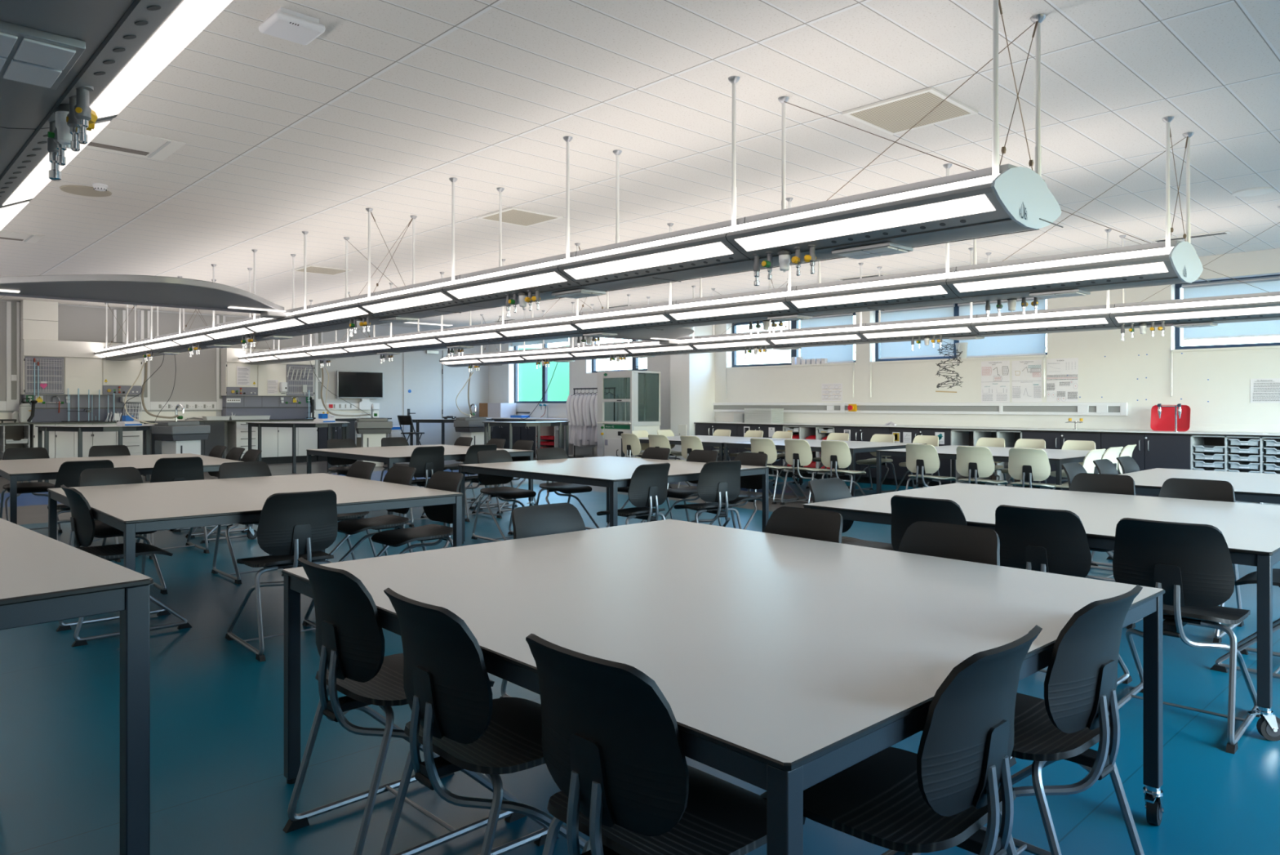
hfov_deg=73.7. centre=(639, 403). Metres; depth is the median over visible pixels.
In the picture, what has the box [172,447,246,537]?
shell chair
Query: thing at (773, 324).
outlet
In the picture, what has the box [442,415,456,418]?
device
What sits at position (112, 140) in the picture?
ceiling vent
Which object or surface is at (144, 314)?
wall trunking
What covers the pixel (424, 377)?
door
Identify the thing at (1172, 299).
chain
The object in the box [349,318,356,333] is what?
outlet
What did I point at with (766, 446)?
shell chair
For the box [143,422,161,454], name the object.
base cabinet
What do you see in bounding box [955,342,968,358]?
plastic jug
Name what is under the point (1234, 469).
tray
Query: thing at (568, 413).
lab coat
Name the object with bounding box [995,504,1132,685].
shell chair
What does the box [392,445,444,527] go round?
shell chair
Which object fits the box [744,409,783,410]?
plastic tray
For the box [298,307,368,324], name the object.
diffuser
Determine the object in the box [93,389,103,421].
stand
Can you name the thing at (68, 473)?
shell chair
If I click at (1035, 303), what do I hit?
outlet
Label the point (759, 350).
outlet
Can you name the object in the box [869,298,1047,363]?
window
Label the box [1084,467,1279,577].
square table
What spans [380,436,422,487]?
shell chair
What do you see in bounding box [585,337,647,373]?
window
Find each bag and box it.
[791,434,799,439]
[804,461,815,467]
[805,435,815,439]
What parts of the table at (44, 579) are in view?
rail, leg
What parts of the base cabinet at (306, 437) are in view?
door, door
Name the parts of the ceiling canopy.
edge rail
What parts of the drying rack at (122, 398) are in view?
wire frame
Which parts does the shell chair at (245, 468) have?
frame, backrest, seat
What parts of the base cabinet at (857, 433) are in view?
door, door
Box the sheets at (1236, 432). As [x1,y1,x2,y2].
[1231,431,1266,433]
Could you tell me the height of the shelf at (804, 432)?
0.884 m
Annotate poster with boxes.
[821,382,842,400]
[981,360,1009,402]
[1012,360,1041,402]
[1046,357,1078,401]
[1250,377,1279,402]
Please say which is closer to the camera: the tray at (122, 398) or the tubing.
the tray at (122, 398)
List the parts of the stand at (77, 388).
rod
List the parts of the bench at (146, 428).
leg, leg, leg, rail, leg, leg, leg, leg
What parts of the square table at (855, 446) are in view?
leg, rail, leg, leg, rail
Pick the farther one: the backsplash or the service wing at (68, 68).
the backsplash
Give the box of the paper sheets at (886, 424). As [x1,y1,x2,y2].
[884,421,899,426]
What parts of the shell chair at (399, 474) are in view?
frame, seat, frame, backrest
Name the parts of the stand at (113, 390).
rod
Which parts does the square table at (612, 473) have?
leg, rail, leg, leg, rail, leg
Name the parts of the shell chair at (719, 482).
frame, seat, backrest, plate, frame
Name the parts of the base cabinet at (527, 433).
door, door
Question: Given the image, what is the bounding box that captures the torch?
[26,400,37,422]
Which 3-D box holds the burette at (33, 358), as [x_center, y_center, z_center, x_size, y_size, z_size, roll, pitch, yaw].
[-10.710,-0.465,15.106,0.024,0.660,0.024,0,0,-21]
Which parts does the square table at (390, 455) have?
leg, rail, leg, rail, leg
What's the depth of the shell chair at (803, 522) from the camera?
3.61 m
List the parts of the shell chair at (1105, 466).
frame, backrest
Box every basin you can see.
[151,421,210,434]
[354,417,392,428]
[453,417,493,426]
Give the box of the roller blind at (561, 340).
[511,337,568,346]
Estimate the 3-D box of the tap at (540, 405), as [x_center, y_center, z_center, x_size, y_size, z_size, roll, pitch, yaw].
[-2.253,0.181,20.009,0.268,0.335,0.103,0,0,42]
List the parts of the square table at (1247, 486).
rail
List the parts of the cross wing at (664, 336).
edge rail, raft plate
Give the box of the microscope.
[306,396,315,418]
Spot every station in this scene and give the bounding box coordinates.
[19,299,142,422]
[221,347,315,418]
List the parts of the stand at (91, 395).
rod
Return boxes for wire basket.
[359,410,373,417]
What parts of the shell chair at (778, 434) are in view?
frame, seat, backrest, frame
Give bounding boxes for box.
[10,374,17,381]
[327,414,335,420]
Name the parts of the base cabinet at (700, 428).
door, door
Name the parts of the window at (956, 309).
sill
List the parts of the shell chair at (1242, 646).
frame, seat, frame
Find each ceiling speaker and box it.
[59,185,111,196]
[1231,186,1274,196]
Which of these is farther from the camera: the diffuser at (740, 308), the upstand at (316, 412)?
the upstand at (316, 412)
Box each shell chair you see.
[0,447,62,533]
[47,459,120,562]
[55,484,191,646]
[78,466,167,594]
[88,444,130,457]
[136,456,209,559]
[168,444,226,530]
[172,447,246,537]
[186,448,262,543]
[211,461,271,584]
[225,489,337,661]
[281,461,377,575]
[282,556,526,854]
[326,438,356,475]
[337,465,416,561]
[370,471,463,553]
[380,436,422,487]
[380,586,586,854]
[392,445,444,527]
[444,436,475,500]
[463,444,502,521]
[465,438,508,509]
[471,449,536,541]
[479,440,536,513]
[499,502,586,697]
[525,633,805,854]
[535,447,599,528]
[596,462,670,524]
[605,447,673,527]
[621,433,641,457]
[631,430,648,457]
[648,434,690,488]
[657,429,681,459]
[661,449,721,525]
[674,460,742,528]
[677,435,703,488]
[709,452,767,529]
[711,429,730,461]
[728,430,763,457]
[747,437,799,503]
[760,624,1042,854]
[764,506,843,542]
[768,431,795,485]
[779,439,826,504]
[806,432,850,488]
[808,477,893,550]
[821,440,866,495]
[855,433,897,493]
[880,584,1144,854]
[890,494,967,551]
[894,435,940,491]
[897,520,1016,767]
[905,443,955,489]
[955,445,1008,485]
[970,437,1007,486]
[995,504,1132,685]
[1000,438,1046,485]
[1008,447,1055,488]
[1047,448,1106,488]
[1049,440,1095,489]
[1061,462,1115,582]
[1063,446,1123,483]
[1068,472,1135,552]
[1090,458,1118,566]
[1107,517,1260,753]
[1115,455,1139,494]
[1117,444,1136,474]
[1126,477,1244,642]
[1209,568,1279,678]
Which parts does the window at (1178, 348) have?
sill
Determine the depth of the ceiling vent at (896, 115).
5.34 m
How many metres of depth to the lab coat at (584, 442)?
17.89 m
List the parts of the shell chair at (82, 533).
plate, backrest, frame, seat, frame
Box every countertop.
[0,422,28,424]
[27,420,143,424]
[142,419,228,422]
[228,418,314,421]
[315,417,391,419]
[486,417,568,420]
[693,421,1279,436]
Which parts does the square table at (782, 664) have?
leg, rail, leg, rail, leg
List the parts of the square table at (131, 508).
leg, rail, leg, rail, leg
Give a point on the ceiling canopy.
(126, 289)
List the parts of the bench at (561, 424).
leg, leg, leg, rail, leg, leg, leg, leg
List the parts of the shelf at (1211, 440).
panel, panel, panel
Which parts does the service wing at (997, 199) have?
suspension rod, suspension rod, suspension rod, suspension rod, suspension rod, socket plate, suspension rod, suspension rod, suspension rod, socket plate, suspension rod, suspension rod, socket plate, suspension rod, suspension rod, suspension rod, suspension rod, socket plate, suspension rod, suspension rod, suspension rod, suspension rod, socket plate, suspension rod, suspension rod, suspension rod, socket plate, suspension rod, suspension rod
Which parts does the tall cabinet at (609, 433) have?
sash rail, door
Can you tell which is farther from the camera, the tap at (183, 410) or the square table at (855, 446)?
the tap at (183, 410)
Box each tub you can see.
[122,415,133,421]
[318,413,328,418]
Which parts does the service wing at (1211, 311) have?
suspension rod, socket plate, suspension rod, socket plate, suspension rod, suspension rod, socket plate, suspension rod, suspension rod, suspension rod, socket plate, suspension rod, suspension rod, socket plate, suspension rod, suspension rod, suspension rod, socket plate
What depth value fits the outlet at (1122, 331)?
8.94 m
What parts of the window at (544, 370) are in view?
sill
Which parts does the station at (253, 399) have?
door, panel, splash panel, door, draining panel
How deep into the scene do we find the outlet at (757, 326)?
8.40 m
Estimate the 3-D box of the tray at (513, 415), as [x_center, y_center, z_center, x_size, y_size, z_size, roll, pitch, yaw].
[-2.895,0.314,20.618,0.250,0.068,0.450,0,0,-44]
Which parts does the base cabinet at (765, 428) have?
door, door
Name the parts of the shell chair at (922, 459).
frame, plate, backrest, frame, seat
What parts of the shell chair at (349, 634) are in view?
plate, backrest, frame, seat, frame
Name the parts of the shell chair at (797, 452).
frame, plate, backrest, frame, seat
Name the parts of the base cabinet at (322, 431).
door, door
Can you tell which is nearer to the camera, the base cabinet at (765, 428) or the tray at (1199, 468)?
the tray at (1199, 468)
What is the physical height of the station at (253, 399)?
1.460 m
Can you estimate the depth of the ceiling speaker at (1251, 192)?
7.33 m
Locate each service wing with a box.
[0,0,232,231]
[93,0,1062,362]
[238,115,1209,368]
[439,205,1279,372]
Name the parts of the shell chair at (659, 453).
seat, frame, backrest, frame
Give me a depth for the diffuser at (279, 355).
15.62 m
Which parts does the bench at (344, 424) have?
leg, leg, leg, rail, leg, leg, leg, leg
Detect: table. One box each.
[0,453,257,539]
[0,517,153,854]
[47,472,462,649]
[281,519,1164,854]
[306,444,535,514]
[457,456,768,543]
[621,435,799,484]
[723,439,926,497]
[803,482,1279,741]
[875,444,1120,493]
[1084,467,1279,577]
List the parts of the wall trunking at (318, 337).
screen bracket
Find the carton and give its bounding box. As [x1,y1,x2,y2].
[479,403,515,417]
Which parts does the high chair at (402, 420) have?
leg, backrest, seat, leg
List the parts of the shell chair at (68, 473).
seat, frame, backrest, frame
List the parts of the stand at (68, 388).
rod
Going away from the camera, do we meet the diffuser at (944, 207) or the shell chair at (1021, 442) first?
the diffuser at (944, 207)
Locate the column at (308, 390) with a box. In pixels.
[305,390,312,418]
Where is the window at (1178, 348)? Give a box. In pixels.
[1170,274,1279,351]
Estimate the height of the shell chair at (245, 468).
0.818 m
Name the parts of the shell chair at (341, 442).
seat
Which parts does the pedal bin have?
lid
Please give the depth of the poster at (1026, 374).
12.22 m
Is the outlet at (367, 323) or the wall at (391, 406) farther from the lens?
the wall at (391, 406)
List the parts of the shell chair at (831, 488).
backrest, seat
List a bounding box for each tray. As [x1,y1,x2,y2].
[4,438,28,444]
[120,396,140,401]
[510,414,529,417]
[536,440,554,445]
[540,435,554,439]
[733,413,750,414]
[733,419,747,421]
[743,410,783,412]
[743,417,783,418]
[744,408,783,409]
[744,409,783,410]
[744,412,783,413]
[744,413,783,414]
[744,414,783,416]
[744,416,783,417]
[744,418,783,420]
[744,420,783,422]
[744,421,783,422]
[783,426,799,431]
[817,427,833,433]
[1193,444,1224,452]
[1193,452,1224,460]
[1193,459,1224,467]
[1193,466,1224,471]
[1228,438,1259,445]
[1228,445,1259,453]
[1228,453,1259,462]
[1228,460,1259,469]
[1228,468,1259,472]
[1263,439,1279,446]
[1263,446,1279,454]
[1263,454,1279,462]
[1263,462,1279,470]
[1263,470,1279,473]
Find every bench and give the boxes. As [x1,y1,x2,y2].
[35,423,155,482]
[245,421,350,472]
[409,417,493,445]
[482,421,569,457]
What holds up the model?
hanging from the service wing at (1211, 311)
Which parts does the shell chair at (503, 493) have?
frame, backrest, seat, frame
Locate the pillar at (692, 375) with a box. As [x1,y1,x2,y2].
[670,324,715,460]
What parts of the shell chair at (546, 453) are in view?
frame, backrest, seat, frame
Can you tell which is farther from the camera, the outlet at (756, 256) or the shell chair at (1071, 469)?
the shell chair at (1071, 469)
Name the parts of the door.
handle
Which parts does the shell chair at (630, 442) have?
plate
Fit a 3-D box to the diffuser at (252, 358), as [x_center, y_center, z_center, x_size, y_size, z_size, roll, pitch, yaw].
[-7.393,-0.868,16.697,0.108,0.058,1.387,0,0,-44]
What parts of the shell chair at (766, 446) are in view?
backrest, seat, frame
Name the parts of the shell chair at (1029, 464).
frame, plate, seat, frame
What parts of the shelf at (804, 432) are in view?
panel, panel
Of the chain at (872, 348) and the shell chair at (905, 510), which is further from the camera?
the chain at (872, 348)
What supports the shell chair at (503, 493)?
on the floor
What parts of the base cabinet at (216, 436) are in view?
door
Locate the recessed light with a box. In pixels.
[404,321,453,325]
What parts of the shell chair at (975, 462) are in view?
frame, plate, backrest, seat, frame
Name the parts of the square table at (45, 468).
rail, leg, rail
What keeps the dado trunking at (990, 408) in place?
attached to the wall at (1113, 377)
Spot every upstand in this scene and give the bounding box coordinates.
[0,412,13,422]
[137,411,216,420]
[311,409,378,417]
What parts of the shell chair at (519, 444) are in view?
frame, frame, backrest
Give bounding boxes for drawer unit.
[115,422,143,455]
[227,421,259,461]
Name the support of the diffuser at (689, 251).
attached to the service wing at (997, 199)
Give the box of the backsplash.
[515,407,567,417]
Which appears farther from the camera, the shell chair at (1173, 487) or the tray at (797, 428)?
the tray at (797, 428)
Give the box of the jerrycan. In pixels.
[18,398,31,422]
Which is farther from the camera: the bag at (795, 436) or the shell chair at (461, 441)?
the bag at (795, 436)
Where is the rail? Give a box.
[568,386,615,457]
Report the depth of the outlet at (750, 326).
8.47 m
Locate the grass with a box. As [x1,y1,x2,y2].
[518,345,568,400]
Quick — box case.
[1150,404,1190,431]
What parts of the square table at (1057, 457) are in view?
leg, leg, rail, leg, rail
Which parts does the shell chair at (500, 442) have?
frame, frame, backrest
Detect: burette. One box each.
[33,358,35,395]
[37,361,39,397]
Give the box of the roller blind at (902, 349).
[880,303,955,359]
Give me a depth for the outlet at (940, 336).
10.40 m
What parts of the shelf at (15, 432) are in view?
panel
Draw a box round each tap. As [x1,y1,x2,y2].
[42,395,63,413]
[175,404,184,421]
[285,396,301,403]
[371,404,377,417]
[469,403,475,417]
[538,404,548,417]
[1065,417,1083,429]
[1156,403,1182,431]
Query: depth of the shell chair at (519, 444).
10.28 m
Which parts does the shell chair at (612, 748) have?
frame, plate, frame, backrest, seat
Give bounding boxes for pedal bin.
[388,425,401,437]
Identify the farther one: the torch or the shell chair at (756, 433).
the torch
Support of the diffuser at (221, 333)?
attached to the service wing at (997, 199)
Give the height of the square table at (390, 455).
0.710 m
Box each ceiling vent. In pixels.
[0,230,44,243]
[85,127,186,160]
[291,265,352,275]
[476,207,563,226]
[493,319,516,321]
[603,304,633,308]
[837,273,885,280]
[842,87,977,135]
[1151,231,1231,242]
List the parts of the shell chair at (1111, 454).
backrest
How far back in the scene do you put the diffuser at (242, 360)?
17.39 m
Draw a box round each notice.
[236,366,249,385]
[267,379,278,393]
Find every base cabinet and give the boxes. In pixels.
[30,423,54,457]
[54,423,92,457]
[92,422,115,445]
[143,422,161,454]
[199,421,224,458]
[259,420,277,463]
[276,420,317,463]
[316,419,355,461]
[492,418,520,448]
[520,419,535,457]
[695,423,737,461]
[737,424,785,476]
[834,426,891,484]
[889,427,951,487]
[1022,431,1102,490]
[1101,432,1190,496]
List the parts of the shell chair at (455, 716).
plate, backrest, frame, seat, frame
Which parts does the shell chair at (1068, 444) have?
seat, backrest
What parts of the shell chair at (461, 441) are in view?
seat, backrest, frame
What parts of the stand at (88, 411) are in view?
rod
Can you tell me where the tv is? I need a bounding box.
[336,370,383,398]
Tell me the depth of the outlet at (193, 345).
11.96 m
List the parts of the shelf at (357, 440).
panel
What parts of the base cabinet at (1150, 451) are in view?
door, door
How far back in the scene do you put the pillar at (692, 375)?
16.22 m
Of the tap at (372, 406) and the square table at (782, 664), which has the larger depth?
the tap at (372, 406)
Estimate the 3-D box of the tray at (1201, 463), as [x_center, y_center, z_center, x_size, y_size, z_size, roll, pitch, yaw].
[6.890,0.724,10.262,0.426,0.075,0.314,0,0,-44]
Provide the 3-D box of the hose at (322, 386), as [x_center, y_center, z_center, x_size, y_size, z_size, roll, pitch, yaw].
[-5.654,-0.197,16.468,0.071,0.919,1.430,0,0,20]
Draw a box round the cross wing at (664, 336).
[591,326,694,344]
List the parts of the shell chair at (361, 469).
frame, frame, seat, backrest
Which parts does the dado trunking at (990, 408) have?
blank plate, emergency stop button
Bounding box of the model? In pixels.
[935,341,963,392]
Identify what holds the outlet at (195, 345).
attached to the service wing at (997, 199)
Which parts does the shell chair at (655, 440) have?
backrest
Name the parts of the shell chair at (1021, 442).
seat, frame, backrest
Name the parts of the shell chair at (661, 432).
backrest, seat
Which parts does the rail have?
rail, post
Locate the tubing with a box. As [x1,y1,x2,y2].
[184,417,203,420]
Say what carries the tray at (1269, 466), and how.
in the shelf at (1211, 440)
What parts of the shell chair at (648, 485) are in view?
seat, frame, backrest, plate, frame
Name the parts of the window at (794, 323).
sill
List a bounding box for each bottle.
[12,410,18,422]
[302,384,306,395]
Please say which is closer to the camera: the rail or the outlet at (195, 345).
the outlet at (195, 345)
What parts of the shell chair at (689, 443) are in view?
plate, backrest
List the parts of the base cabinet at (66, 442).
door, door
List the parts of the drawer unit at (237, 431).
drawer, drawer, drawer, drawer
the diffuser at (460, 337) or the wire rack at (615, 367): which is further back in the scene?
the wire rack at (615, 367)
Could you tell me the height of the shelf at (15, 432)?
0.896 m
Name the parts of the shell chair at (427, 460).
frame, seat, backrest, frame, plate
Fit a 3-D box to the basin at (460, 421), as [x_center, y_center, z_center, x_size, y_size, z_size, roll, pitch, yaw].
[-3.521,0.400,18.122,0.520,0.200,0.680,0,0,41]
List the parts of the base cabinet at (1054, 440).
door, door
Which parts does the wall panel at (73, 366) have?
panel, draining panel, splash panel, door, panel, door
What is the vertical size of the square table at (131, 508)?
0.710 m
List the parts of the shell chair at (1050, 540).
frame, plate, backrest, frame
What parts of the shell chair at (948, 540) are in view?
backrest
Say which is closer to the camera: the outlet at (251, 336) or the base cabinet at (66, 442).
the outlet at (251, 336)
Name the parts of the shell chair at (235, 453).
frame, frame, backrest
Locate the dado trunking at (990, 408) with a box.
[713,402,1127,415]
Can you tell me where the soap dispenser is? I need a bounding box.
[280,382,287,393]
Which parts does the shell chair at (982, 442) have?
backrest, seat, frame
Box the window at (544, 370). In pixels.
[514,343,566,404]
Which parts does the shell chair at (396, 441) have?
frame, backrest, seat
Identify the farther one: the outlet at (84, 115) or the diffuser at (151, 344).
the diffuser at (151, 344)
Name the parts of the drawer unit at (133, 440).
drawer, drawer, drawer, drawer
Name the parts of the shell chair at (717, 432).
backrest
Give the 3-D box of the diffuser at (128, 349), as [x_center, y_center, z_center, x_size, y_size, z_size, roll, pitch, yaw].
[-8.199,-0.868,13.875,0.108,0.058,1.387,0,0,-44]
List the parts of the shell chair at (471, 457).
seat, frame, backrest, frame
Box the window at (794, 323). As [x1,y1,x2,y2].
[725,312,855,368]
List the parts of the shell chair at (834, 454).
frame, plate, backrest, seat, frame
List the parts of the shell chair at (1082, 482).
seat, backrest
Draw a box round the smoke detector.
[92,182,107,191]
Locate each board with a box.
[0,301,6,400]
[57,305,137,342]
[150,311,216,401]
[226,316,308,349]
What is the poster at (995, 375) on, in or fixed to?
attached to the wall at (1113, 377)
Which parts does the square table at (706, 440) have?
leg, rail, leg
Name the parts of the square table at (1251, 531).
rail, leg, rail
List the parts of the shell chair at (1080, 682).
frame, seat, frame, backrest, plate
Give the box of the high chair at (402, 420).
[397,415,424,444]
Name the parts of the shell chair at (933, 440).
seat, frame, backrest, frame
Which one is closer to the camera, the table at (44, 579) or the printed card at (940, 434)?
the table at (44, 579)
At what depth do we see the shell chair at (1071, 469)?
6.36 m
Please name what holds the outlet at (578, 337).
attached to the service wing at (1168, 262)
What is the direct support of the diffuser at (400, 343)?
attached to the service wing at (1168, 262)
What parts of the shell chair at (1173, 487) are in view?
backrest, frame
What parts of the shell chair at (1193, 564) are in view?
frame, plate, backrest, seat, frame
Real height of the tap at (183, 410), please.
0.294 m
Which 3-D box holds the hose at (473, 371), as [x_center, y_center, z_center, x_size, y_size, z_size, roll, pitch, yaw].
[-3.637,-0.183,17.948,0.413,0.953,0.225,0,0,-44]
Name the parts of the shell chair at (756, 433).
seat, backrest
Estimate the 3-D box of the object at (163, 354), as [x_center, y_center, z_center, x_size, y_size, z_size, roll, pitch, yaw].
[-7.873,-0.334,13.520,0.725,0.904,0.042,0,0,5]
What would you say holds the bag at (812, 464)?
in the shelf at (804, 432)
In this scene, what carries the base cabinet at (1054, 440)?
on the floor
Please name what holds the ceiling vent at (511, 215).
in the ceiling
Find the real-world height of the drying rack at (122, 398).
0.460 m
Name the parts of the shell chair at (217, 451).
backrest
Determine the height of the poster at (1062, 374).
0.604 m
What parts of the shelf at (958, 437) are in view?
panel, panel, panel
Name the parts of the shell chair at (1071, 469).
backrest, frame, frame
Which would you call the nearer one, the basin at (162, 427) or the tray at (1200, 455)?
the tray at (1200, 455)
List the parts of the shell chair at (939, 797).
seat, frame, frame, backrest, plate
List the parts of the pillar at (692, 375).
panel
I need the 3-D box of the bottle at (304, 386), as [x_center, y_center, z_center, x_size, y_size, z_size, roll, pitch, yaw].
[-7.229,-0.280,18.412,0.090,0.230,0.035,0,0,-44]
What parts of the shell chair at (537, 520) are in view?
frame, backrest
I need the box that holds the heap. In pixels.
[105,411,121,421]
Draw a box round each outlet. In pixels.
[47,115,66,165]
[47,120,62,181]
[53,103,71,148]
[66,94,94,151]
[74,85,97,144]
[148,351,153,360]
[188,344,191,357]
[191,343,195,352]
[193,343,197,354]
[195,342,200,354]
[240,335,247,347]
[241,336,244,350]
[245,335,250,345]
[247,334,253,347]
[250,334,256,346]
[348,318,353,337]
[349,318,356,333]
[355,317,362,330]
[359,316,365,333]
[363,315,370,332]
[447,348,450,359]
[453,348,457,355]
[505,293,511,317]
[507,292,517,312]
[518,291,528,308]
[524,289,533,311]
[531,288,540,310]
[577,336,580,349]
[581,336,586,346]
[586,336,591,344]
[591,336,596,346]
[596,337,599,346]
[616,355,620,361]
[743,346,746,359]
[747,346,751,356]
[748,321,752,337]
[752,253,760,285]
[753,346,758,355]
[755,320,760,334]
[758,346,762,356]
[761,251,773,279]
[762,320,769,330]
[762,345,767,355]
[771,320,777,333]
[777,248,791,272]
[777,320,782,332]
[791,246,802,275]
[804,244,816,274]
[911,336,914,351]
[915,336,920,348]
[924,336,929,346]
[930,335,935,347]
[937,334,942,347]
[985,300,990,320]
[996,299,1002,316]
[1007,297,1017,311]
[1021,297,1028,315]
[1031,297,1038,313]
[1120,324,1124,341]
[1128,323,1134,337]
[1138,322,1146,334]
[1149,321,1155,337]
[1157,321,1165,336]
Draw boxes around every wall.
[0,299,488,458]
[488,248,1279,458]
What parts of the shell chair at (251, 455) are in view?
frame, frame, backrest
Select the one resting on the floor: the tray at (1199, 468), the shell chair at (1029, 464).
the shell chair at (1029, 464)
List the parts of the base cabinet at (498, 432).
door, door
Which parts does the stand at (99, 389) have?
rod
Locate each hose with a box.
[124,362,157,423]
[141,361,178,418]
[320,367,370,416]
[324,367,366,412]
[455,371,473,416]
[467,372,473,416]
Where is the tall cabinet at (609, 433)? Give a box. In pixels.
[596,370,660,457]
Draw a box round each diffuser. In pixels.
[0,201,29,231]
[2,120,110,205]
[89,0,232,118]
[94,354,105,357]
[100,350,125,356]
[121,346,150,353]
[144,341,178,349]
[173,334,213,344]
[207,328,253,338]
[238,359,249,362]
[246,355,278,361]
[248,319,303,332]
[275,352,310,358]
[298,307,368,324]
[307,348,346,355]
[344,344,389,351]
[362,292,452,312]
[386,338,440,347]
[439,332,502,342]
[441,360,480,364]
[447,271,566,298]
[479,356,524,362]
[500,324,577,336]
[523,353,572,359]
[564,241,733,279]
[572,350,628,356]
[575,315,670,328]
[627,345,693,352]
[670,302,789,319]
[693,340,769,348]
[734,194,995,251]
[771,334,860,344]
[791,285,947,307]
[862,326,971,338]
[953,262,1168,292]
[975,317,1107,331]
[1115,306,1279,322]
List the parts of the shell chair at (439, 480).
seat, frame, backrest, frame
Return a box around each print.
[243,368,248,384]
[268,382,276,392]
[937,433,942,442]
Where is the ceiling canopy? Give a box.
[0,274,293,318]
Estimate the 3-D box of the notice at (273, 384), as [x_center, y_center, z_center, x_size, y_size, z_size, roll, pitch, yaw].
[-7.732,-0.345,17.981,0.219,0.300,0.004,0,0,-44]
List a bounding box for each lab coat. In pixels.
[565,389,580,444]
[569,389,584,443]
[573,391,595,447]
[577,390,591,439]
[582,389,595,444]
[585,389,597,440]
[589,394,597,444]
[594,386,608,441]
[604,386,622,421]
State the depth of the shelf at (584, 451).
19.21 m
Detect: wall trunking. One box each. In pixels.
[0,400,6,410]
[6,301,19,410]
[113,309,125,342]
[140,310,224,409]
[314,331,379,409]
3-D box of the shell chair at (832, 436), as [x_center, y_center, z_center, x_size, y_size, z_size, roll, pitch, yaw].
[2.821,0.856,12.701,0.580,0.818,0.438,0,0,-44]
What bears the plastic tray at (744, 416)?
on the plastic tray at (744, 417)
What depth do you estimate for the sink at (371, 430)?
16.96 m
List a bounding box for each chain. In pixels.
[870,347,873,397]
[1043,298,1047,396]
[1170,298,1173,396]
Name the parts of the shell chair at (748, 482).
frame, seat, backrest, frame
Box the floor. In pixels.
[0,457,1279,854]
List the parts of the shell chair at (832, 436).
seat, frame, backrest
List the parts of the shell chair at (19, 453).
frame, backrest, seat, frame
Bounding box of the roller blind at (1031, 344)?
[957,296,1045,357]
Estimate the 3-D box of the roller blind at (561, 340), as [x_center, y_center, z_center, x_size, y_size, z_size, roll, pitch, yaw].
[-2.487,-1.509,20.791,0.056,0.147,2.394,0,0,-44]
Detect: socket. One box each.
[188,404,195,408]
[205,404,212,408]
[1077,404,1088,413]
[1096,404,1107,413]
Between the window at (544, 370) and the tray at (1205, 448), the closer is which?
the tray at (1205, 448)
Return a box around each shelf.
[0,424,30,476]
[355,418,388,447]
[535,419,593,457]
[782,425,835,479]
[951,429,1022,486]
[1190,435,1279,505]
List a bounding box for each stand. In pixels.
[0,418,17,422]
[61,388,72,422]
[66,389,93,422]
[72,388,82,422]
[85,395,92,421]
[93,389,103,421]
[103,394,108,421]
[108,390,118,421]
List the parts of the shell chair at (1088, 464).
seat, backrest, plate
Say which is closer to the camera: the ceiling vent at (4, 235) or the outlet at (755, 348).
the ceiling vent at (4, 235)
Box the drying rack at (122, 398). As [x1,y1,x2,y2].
[120,396,142,421]
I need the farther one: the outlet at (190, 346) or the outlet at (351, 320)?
the outlet at (190, 346)
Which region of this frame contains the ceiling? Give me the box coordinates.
[0,0,1279,328]
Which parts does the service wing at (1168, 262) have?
suspension rod, socket plate, suspension rod, suspension rod, socket plate, suspension rod, suspension rod, suspension rod, socket plate, suspension rod, suspension rod, suspension rod, suspension rod, socket plate, suspension rod, suspension rod, suspension rod, suspension rod, socket plate, suspension rod, suspension rod, suspension rod, socket plate, suspension rod, suspension rod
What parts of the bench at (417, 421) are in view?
leg, leg, leg, rail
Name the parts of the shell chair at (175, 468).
frame, backrest, plate, frame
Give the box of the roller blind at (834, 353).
[800,312,854,363]
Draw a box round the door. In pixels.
[403,348,446,445]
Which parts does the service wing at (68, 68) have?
socket plate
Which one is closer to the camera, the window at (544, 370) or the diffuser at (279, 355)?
the diffuser at (279, 355)
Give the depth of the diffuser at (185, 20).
2.09 m
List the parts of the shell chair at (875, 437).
frame, seat, backrest, frame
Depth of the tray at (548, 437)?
19.44 m
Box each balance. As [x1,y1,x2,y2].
[116,415,142,426]
[313,413,335,422]
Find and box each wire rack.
[598,364,612,371]
[608,364,622,371]
[633,363,647,370]
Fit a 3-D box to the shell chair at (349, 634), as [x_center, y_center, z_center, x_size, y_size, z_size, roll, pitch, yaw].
[-0.704,0.856,2.575,0.580,0.818,0.438,0,0,-45]
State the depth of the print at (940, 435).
12.55 m
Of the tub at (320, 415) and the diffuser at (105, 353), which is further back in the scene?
the tub at (320, 415)
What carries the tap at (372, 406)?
on the sink at (371, 430)
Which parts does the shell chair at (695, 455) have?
frame, seat, backrest, frame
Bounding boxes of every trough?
[202,416,230,420]
[226,415,270,419]
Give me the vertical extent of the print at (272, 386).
0.242 m
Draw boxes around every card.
[40,381,47,389]
[743,426,749,435]
[768,426,774,436]
[844,429,850,440]
[892,431,899,442]
[902,431,911,442]
[934,431,944,444]
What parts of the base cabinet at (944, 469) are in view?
door, door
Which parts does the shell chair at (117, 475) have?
frame, backrest, seat, frame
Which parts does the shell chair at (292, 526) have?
frame, seat, backrest, plate, frame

